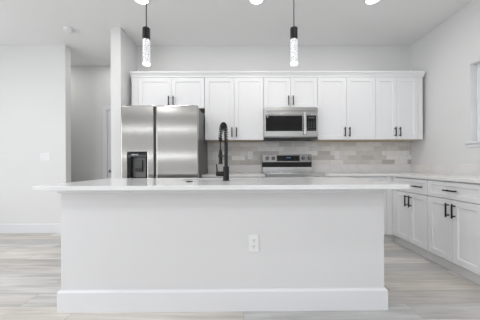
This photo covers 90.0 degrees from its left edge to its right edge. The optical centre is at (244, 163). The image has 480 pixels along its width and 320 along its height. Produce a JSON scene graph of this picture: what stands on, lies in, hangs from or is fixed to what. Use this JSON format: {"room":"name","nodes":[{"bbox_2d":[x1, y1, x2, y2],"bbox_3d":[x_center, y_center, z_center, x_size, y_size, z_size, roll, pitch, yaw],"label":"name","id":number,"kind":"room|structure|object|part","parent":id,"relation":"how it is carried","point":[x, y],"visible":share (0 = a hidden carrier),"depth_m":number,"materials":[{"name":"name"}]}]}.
{"room":"kitchen","nodes":[
{"label":"kitchen","id":0,"kind":"room"},
{"bbox_2d":[71,66,110,181],"bbox_3d":[-1.135,-0.405,4.618,7.790,2.932,0.100,0,0,0],"label":"wall","id":1,"kind":"structure","parent":0,"point":[90,85],"depth_m":4.56,"materials":[{"name":"paint"}]},
{"bbox_2d":[102,106,110,178],"bbox_3d":[-2.193,-0.019,4.551,0.976,2.170,0.022,0,0,0],"label":"trim","id":2,"kind":"structure","parent":1,"relation":"attached to","point":[105,108],"depth_m":4.54,"materials":[{"name":"white paint"}]},
{"bbox_2d":[107,110,110,177],"bbox_3d":[-2.193,0.018,4.524,0.802,2.076,0.075,0,0,0],"label":"door","id":3,"kind":"structure","parent":1,"relation":"in","point":[108,111],"depth_m":4.55,"materials":[{"name":"white paint"}]},
{"bbox_2d":[111,27,136,177],"bbox_3d":[-1.755,-0.402,3.532,0.135,2.932,0.514,0,0,0],"label":"wall","id":4,"kind":"structure","parent":0,"point":[123,49],"depth_m":3.28,"materials":[{"name":"white paint"}]},
{"bbox_2d":[0,45,410,223],"bbox_3d":[-1.190,-0.405,3.835,7.670,2.932,0.155,0,0,0],"label":"wall","id":5,"kind":"structure","parent":0,"point":[35,80],"depth_m":3.75,"materials":[{"name":"white paint"}]},
{"bbox_2d":[0,223,60,232],"bbox_3d":[-3.902,1.003,3.734,2.232,0.140,0.015,0,0,0],"label":"baseboard","id":6,"kind":"structure","parent":5,"relation":"attached to","point":[4,228],"depth_m":3.73,"materials":[{"name":"white paint"}]},
{"bbox_2d":[40,153,50,160],"bbox_3d":[-3.103,-0.114,3.741,0.156,0.120,0.011,0,0,0],"label":"light switch","id":7,"kind":"object","parent":5,"relation":"attached to","point":[43,156],"visible":1,"depth_m":3.74,"materials":[{"name":"white plastic"}]},
{"bbox_2d":[132,78,204,112],"bbox_3d":[-1.101,-1.022,3.605,1.049,0.445,0.378,0,0,0],"label":"upper cabinet","id":8,"kind":"object","parent":5,"relation":"attached to","point":[155,92],"visible":0.84,"depth_m":3.46,"materials":[{"name":"white paint"}]},
{"bbox_3d":[-1.292,-1.022,3.464,0.473,0.439,0.020,0,0,0],"label":"door","id":9,"kind":"part","parent":8,"relation":"part of","materials":[{"name":"white paint"}]},
{"bbox_3d":[-0.816,-1.024,3.467,0.473,0.439,0.020,0,0,0],"label":"door","id":10,"kind":"part","parent":8,"relation":"part of","materials":[{"name":"white paint"}]},
{"bbox_2d":[130,71,425,77],"bbox_3d":[0.482,-1.290,3.617,4.230,0.078,0.372,0,0,0],"label":"crown molding","id":11,"kind":"structure","parent":8,"relation":"on","point":[134,74],"depth_m":3.45,"materials":[{"name":"white paint"}]},
{"bbox_2d":[205,78,263,141],"bbox_3d":[-0.148,-0.796,3.610,0.846,0.905,0.378,0,0,0],"label":"upper cabinet","id":12,"kind":"object","parent":5,"relation":"attached to","point":[236,102],"visible":0.99,"depth_m":3.47,"materials":[{"name":"white paint"}]},
{"bbox_3d":[-0.360,-0.796,3.470,0.421,0.899,0.020,0,0,0],"label":"door","id":13,"kind":"part","parent":12,"relation":"part of","materials":[{"name":"white paint"}]},
{"bbox_3d":[-0.147,-0.346,3.641,0.842,0.006,0.312,0,0,0],"label":"panel","id":14,"kind":"part","parent":12,"relation":"part of","materials":[{"name":"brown wood"}]},
{"bbox_3d":[0.064,-0.798,3.473,0.421,0.899,0.020,0,0,0],"label":"door","id":15,"kind":"part","parent":12,"relation":"part of","materials":[{"name":"white paint"}]},
{"bbox_2d":[263,77,316,108],"bbox_3d":[0.665,-1.029,3.615,0.776,0.445,0.378,0,0,0],"label":"upper cabinet","id":16,"kind":"object","parent":5,"relation":"attached to","point":[293,91],"visible":0.9,"depth_m":3.47,"materials":[{"name":"white paint"}]},
{"bbox_3d":[0.472,-1.030,3.475,0.386,0.439,0.020,0,0,0],"label":"door","id":17,"kind":"part","parent":16,"relation":"part of","materials":[{"name":"white paint"}]},
{"bbox_2d":[263,107,317,140],"bbox_3d":[0.660,-0.583,3.569,0.763,0.443,0.449,0,0,0],"label":"microwave","id":18,"kind":"object","parent":16,"relation":"attached to","point":[280,123],"visible":0.99,"depth_m":3.39,"materials":[{"name":"silver metal"}]},
{"bbox_3d":[0.575,-0.545,3.407,0.591,0.307,0.034,0,0,0],"label":"door","id":19,"kind":"part","parent":18,"relation":"part of","materials":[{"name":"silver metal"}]},
{"bbox_3d":[0.844,-0.572,3.368,0.028,0.311,0.046,0,0,0],"label":"handle","id":20,"kind":"part","parent":18,"relation":"part of","materials":[{"name":"metal"}]},
{"bbox_3d":[0.948,-0.577,3.405,0.137,0.219,0.021,0,0,0],"label":"control panel","id":21,"kind":"part","parent":18,"relation":"part of","materials":[{"name":"black glass"}]},
{"bbox_3d":[0.958,-0.547,3.410,0.170,0.307,0.032,0,0,0],"label":"control frame","id":22,"kind":"part","parent":18,"relation":"part of","materials":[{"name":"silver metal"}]},
{"bbox_3d":[0.861,-1.031,3.477,0.386,0.439,0.020,0,0,0],"label":"door","id":23,"kind":"part","parent":16,"relation":"part of","materials":[{"name":"white paint"}]},
{"bbox_2d":[207,142,410,164],"bbox_3d":[1.031,-0.098,3.801,3.229,0.498,0.010,0,0,0],"label":"tile backsplash","id":24,"kind":"structure","parent":5,"relation":"attached to","point":[322,153],"depth_m":3.80,"materials":[{"name":"grey tile"}]},
{"bbox_2d":[213,151,216,158],"bbox_3d":[-0.463,-0.135,3.783,0.072,0.124,0.009,0,0,0],"label":"wall outlet","id":25,"kind":"object","parent":24,"relation":"attached to","point":[214,152],"visible":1,"depth_m":3.78,"materials":[{"name":"white plastic"}]},
{"bbox_2d":[248,151,251,158],"bbox_3d":[0.090,-0.138,3.786,0.072,0.124,0.009,0,0,0],"label":"wall outlet","id":26,"kind":"object","parent":24,"relation":"attached to","point":[249,152],"visible":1,"depth_m":3.79,"materials":[{"name":"white plastic"}]},
{"bbox_2d":[334,151,338,158],"bbox_3d":[1.458,-0.144,3.794,0.072,0.124,0.009,0,0,0],"label":"wall outlet","id":27,"kind":"object","parent":24,"relation":"attached to","point":[336,153],"visible":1,"depth_m":3.79,"materials":[{"name":"white plastic"}]},
{"bbox_2d":[404,151,408,158],"bbox_3d":[2.571,-0.149,3.801,0.072,0.124,0.009,0,0,0],"label":"wall outlet","id":28,"kind":"object","parent":24,"relation":"attached to","point":[406,153],"visible":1,"depth_m":3.80,"materials":[{"name":"white plastic"}]},
{"bbox_2d":[311,77,375,141],"bbox_3d":[1.478,-0.803,3.620,0.839,0.905,0.378,0,0,0],"label":"upper cabinet","id":29,"kind":"object","parent":5,"relation":"attached to","point":[346,106],"visible":0.98,"depth_m":3.48,"materials":[{"name":"white paint"}]},
{"bbox_3d":[1.268,-0.803,3.480,0.417,0.899,0.020,0,0,0],"label":"door","id":30,"kind":"part","parent":29,"relation":"part of","materials":[{"name":"white paint"}]},
{"bbox_3d":[1.480,-0.353,3.651,0.835,0.006,0.312,0,0,0],"label":"panel","id":31,"kind":"part","parent":29,"relation":"part of","materials":[{"name":"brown wood"}]},
{"bbox_3d":[1.689,-0.805,3.482,0.417,0.899,0.020,0,0,0],"label":"door","id":32,"kind":"part","parent":29,"relation":"part of","materials":[{"name":"white paint"}]},
{"bbox_2d":[366,77,422,141],"bbox_3d":[2.241,-0.806,3.625,0.680,0.905,0.378,0,0,0],"label":"upper cabinet","id":33,"kind":"object","parent":5,"relation":"attached to","point":[398,100],"visible":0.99,"depth_m":3.48,"materials":[{"name":"white paint"}]},
{"bbox_3d":[2.055,-0.806,3.485,0.304,0.899,0.020,0,0,0],"label":"door","id":34,"kind":"part","parent":33,"relation":"part of","materials":[{"name":"white paint"}]},
{"bbox_3d":[2.243,-0.357,3.656,0.676,0.006,0.312,0,0,0],"label":"panel","id":35,"kind":"part","parent":33,"relation":"part of","materials":[{"name":"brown wood"}]},
{"bbox_3d":[2.362,-0.808,3.486,0.304,0.899,0.020,0,0,0],"label":"door","id":36,"kind":"part","parent":33,"relation":"part of","materials":[{"name":"white paint"}]},
{"bbox_2d":[0,0,473,65],"bbox_3d":[-1.167,-1.921,0.630,7.890,0.100,8.075,0,0,0],"label":"ceiling","id":37,"kind":"structure","parent":0,"point":[22,22],"depth_m":3.16,"materials":[{"name":"paint"}]},
{"bbox_2d":[63,26,74,33],"bbox_3d":[-2.420,-1.843,3.309,0.136,0.044,0.136,0,0,0],"label":"smoke detector","id":38,"kind":"object","parent":37,"relation":"attached to","point":[67,29],"visible":1,"depth_m":3.28,"materials":[{"name":"white plastic"}]},
{"bbox_2d":[134,0,149,4],"bbox_3d":[-1.172,-1.866,2.726,0.184,0.009,0.184,0,0,0],"label":"recessed light","id":39,"kind":"object","parent":37,"relation":"in","point":[142,2],"visible":0.94,"depth_m":2.76,"materials":[{"name":"white paint"}]},
{"bbox_2d":[142,0,149,65],"bbox_3d":[-0.816,-1.348,1.995,0.120,1.049,0.120,0,0,0],"label":"pendant lamp","id":40,"kind":"object","parent":37,"relation":"hanging from","point":[145,30],"visible":1,"depth_m":1.97,"materials":[{"name":"glass"}]},
{"bbox_3d":[-0.815,-0.929,1.995,0.059,0.203,0.059,0,0,0],"label":"crystal rod","id":41,"kind":"part","parent":40,"relation":"part of","materials":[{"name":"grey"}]},
{"bbox_2d":[248,0,263,4],"bbox_3d":[0.137,-1.872,2.734,0.184,0.009,0.184,0,0,0],"label":"recessed light","id":42,"kind":"object","parent":37,"relation":"in","point":[254,2],"visible":1,"depth_m":2.76,"materials":[{"name":"white paint"}]},
{"bbox_2d":[290,0,297,65],"bbox_3d":[0.412,-1.353,2.003,0.120,1.049,0.120,0,0,0],"label":"pendant lamp","id":43,"kind":"object","parent":37,"relation":"hanging from","point":[293,30],"visible":1,"depth_m":1.98,"materials":[{"name":"glass"}]},
{"bbox_3d":[0.414,-0.934,2.003,0.059,0.203,0.059,0,0,0],"label":"crystal rod","id":44,"kind":"part","parent":43,"relation":"part of","materials":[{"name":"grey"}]},
{"bbox_2d":[364,0,379,4],"bbox_3d":[1.467,-1.878,2.743,0.184,0.009,0.184,0,0,0],"label":"recessed light","id":45,"kind":"object","parent":37,"relation":"in","point":[367,2],"visible":1,"depth_m":2.77,"materials":[{"name":"white paint"}]},
{"bbox_2d":[0,233,479,319],"bbox_3d":[-1.154,1.091,0.630,7.890,0.060,8.075,0,0,0],"label":"floor","id":46,"kind":"structure","parent":0,"point":[418,287],"depth_m":1.94,"materials":[{"name":"grey wood"}]},
{"bbox_2d":[121,105,206,177],"bbox_3d":[-1.045,0.167,3.351,0.944,1.788,0.824,0,0,0],"label":"refrigerator","id":47,"kind":"object","parent":46,"relation":"on","point":[158,141],"visible":0.62,"depth_m":2.94,"materials":[{"name":"grey metal"}]},
{"bbox_3d":[-1.313,0.122,2.979,0.404,1.680,0.075,0,0,0],"label":"freezer door","id":48,"kind":"part","parent":47,"relation":"part of","materials":[{"name":"silver metal"}]},
{"bbox_3d":[-0.827,0.120,2.982,0.513,1.680,0.075,0,0,0],"label":"fridge door","id":49,"kind":"part","parent":47,"relation":"part of","materials":[{"name":"silver metal"}]},
{"bbox_2d":[57,189,387,312],"bbox_3d":[-0.157,0.614,2.069,2.373,0.885,0.700,0,0,0],"label":"kitchen island","id":50,"kind":"object","parent":46,"relation":"on","point":[320,249],"visible":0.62,"depth_m":1.74,"materials":[{"name":"paint"}]},
{"bbox_2d":[32,177,409,190],"bbox_3d":[-0.153,0.157,2.037,2.494,0.030,0.905,0,0,0],"label":"island countertop","id":51,"kind":"structure","parent":50,"relation":"on","point":[269,183],"depth_m":1.64,"materials":[{"name":"white stone"}]},
{"bbox_2d":[216,122,229,180],"bbox_3d":[-0.185,-0.115,2.130,0.116,0.513,0.242,0,0,0],"label":"kitchen faucet","id":52,"kind":"object","parent":51,"relation":"on","point":[225,173],"visible":1,"depth_m":2.03,"materials":[{"name":"black metal"}]},
{"bbox_3d":[-0.158,0.191,2.070,2.369,0.039,0.698,0,0,0],"label":"trim","id":53,"kind":"part","parent":50,"relation":"part of","materials":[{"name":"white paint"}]},
{"bbox_3d":[-0.155,0.980,2.069,2.373,0.153,0.700,0,0,0],"label":"baseboard","id":54,"kind":"part","parent":50,"relation":"part of","materials":[{"name":"white paint"}]},
{"bbox_2d":[249,235,258,251],"bbox_3d":[0.067,0.574,1.734,0.072,0.124,0.009,0,0,0],"label":"wall outlet","id":55,"kind":"object","parent":50,"relation":"attached to","point":[253,239],"visible":1,"depth_m":1.73,"materials":[{"name":"white plastic"}]},
{"bbox_2d":[203,177,264,177],"bbox_3d":[-0.141,0.614,3.463,0.836,0.885,0.648,0,0,0],"label":"base cabinet","id":56,"kind":"object","parent":46,"relation":"on","point":[203,177],"visible":0.03,"depth_m":3.20,"materials":[{"name":"white paint"}]},
{"bbox_2d":[201,165,265,176],"bbox_3d":[-0.146,0.093,3.474,0.845,0.157,0.629,0,0,0],"label":"countertop","id":57,"kind":"structure","parent":56,"relation":"on","point":[234,170],"depth_m":3.77,"materials":[{"name":"grey stone"}]},
{"bbox_2d":[262,154,324,177],"bbox_3d":[0.663,0.453,3.410,0.761,1.201,0.739,0,0,0],"label":"range","id":58,"kind":"object","parent":46,"relation":"on","point":[273,165],"visible":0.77,"depth_m":3.70,"materials":[{"name":"grey metal"}]},
{"bbox_3d":[0.658,-0.088,3.736,0.761,0.120,0.087,0,0,0],"label":"knob panel","id":59,"kind":"part","parent":58,"relation":"part of","materials":[{"name":"silver metal"}]},
{"bbox_2d":[263,172,314,174],"bbox_3d":[0.661,0.140,3.427,0.761,0.027,0.555,0,0,0],"label":"cooktop","id":60,"kind":"object","parent":58,"relation":"in","point":[263,172],"depth_m":3.59,"materials":[{"name":"grey metal"}]},
{"bbox_3d":[0.663,0.163,3.126,0.761,0.096,0.044,0,0,0],"label":"rail","id":61,"kind":"part","parent":58,"relation":"part of","materials":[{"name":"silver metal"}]},
{"bbox_2d":[346,176,399,243],"bbox_3d":[1.543,0.607,3.461,0.987,0.885,0.673,0,0,0],"label":"base cabinet","id":62,"kind":"object","parent":46,"relation":"on","point":[390,194],"visible":0.12,"depth_m":3.19,"materials":[{"name":"white paint"}]},
{"bbox_3d":[1.471,0.258,3.199,0.839,0.161,0.020,0,0,0],"label":"drawer","id":63,"kind":"part","parent":62,"relation":"part of","materials":[{"name":"white paint"}]},
{"bbox_3d":[1.683,0.640,3.200,0.418,0.591,0.020,0,0,0],"label":"door","id":64,"kind":"part","parent":62,"relation":"part of","materials":[{"name":"white paint"}]},
{"bbox_2d":[312,164,479,182],"bbox_3d":[1.852,0.084,2.601,1.603,0.157,2.399,0,0,0],"label":"countertop","id":65,"kind":"structure","parent":62,"relation":"on","point":[470,173],"depth_m":3.32,"materials":[{"name":"grey stone"}]},
{"bbox_2d":[396,177,432,260],"bbox_3d":[2.292,0.604,2.858,0.722,0.885,0.540,0,0,0],"label":"base cabinet","id":66,"kind":"object","parent":46,"relation":"on","point":[412,203],"visible":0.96,"depth_m":2.81,"materials":[{"name":"white paint"}]},
{"bbox_3d":[1.980,0.639,2.997,0.020,0.591,0.256,0,0,0],"label":"door","id":67,"kind":"part","parent":66,"relation":"part of","materials":[{"name":"white paint"}]},
{"bbox_3d":[1.979,0.256,2.856,0.020,0.161,0.537,0,0,0],"label":"drawer","id":68,"kind":"part","parent":66,"relation":"part of","materials":[{"name":"white paint"}]},
{"bbox_3d":[1.981,0.639,2.727,0.020,0.591,0.278,0,0,0],"label":"door","id":69,"kind":"part","parent":66,"relation":"part of","materials":[{"name":"white paint"}]},
{"bbox_2d":[428,179,479,284],"bbox_3d":[2.296,0.604,2.285,0.722,0.885,0.600,0,0,0],"label":"base cabinet","id":70,"kind":"object","parent":46,"relation":"on","point":[453,207],"visible":1,"depth_m":2.25,"materials":[{"name":"white paint"}]},
{"bbox_3d":[1.983,0.639,2.433,0.020,0.591,0.297,0,0,0],"label":"door","id":71,"kind":"part","parent":70,"relation":"part of","materials":[{"name":"white paint"}]},
{"bbox_3d":[1.953,0.444,2.317,0.040,0.135,0.014,0,0,0],"label":"handle","id":72,"kind":"part","parent":70,"relation":"part of","materials":[{"name":"black metal"}]},
{"bbox_3d":[1.954,0.444,2.249,0.040,0.135,0.014,0,0,0],"label":"handle","id":73,"kind":"part","parent":70,"relation":"part of","materials":[{"name":"black metal"}]},
{"bbox_3d":[1.982,0.256,2.283,0.020,0.161,0.597,0,0,0],"label":"drawer","id":74,"kind":"part","parent":70,"relation":"part of","materials":[{"name":"white paint"}]},
{"bbox_3d":[1.985,0.639,2.133,0.020,0.591,0.297,0,0,0],"label":"door","id":75,"kind":"part","parent":70,"relation":"part of","materials":[{"name":"white paint"}]},
{"bbox_2d":[410,0,479,163],"bbox_3d":[2.724,-0.422,0.654,0.120,2.932,7.875,0,0,0],"label":"wall","id":76,"kind":"structure","parent":0,"point":[449,54],"depth_m":3.08,"materials":[{"name":"white paint"}]},
{"bbox_2d":[464,63,479,147],"bbox_3d":[2.693,-0.682,2.374,0.150,0.977,0.985,0,0,0],"label":"window","id":77,"kind":"structure","parent":76,"relation":"in","point":[469,143],"depth_m":2.79,"materials":[{"name":"white paint"}]},
{"bbox_3d":[2.674,-0.230,2.374,0.109,0.072,0.985,0,0,0],"label":"sill","id":78,"kind":"part","parent":77,"relation":"part of","materials":[{"name":"white paint"}]}
]}

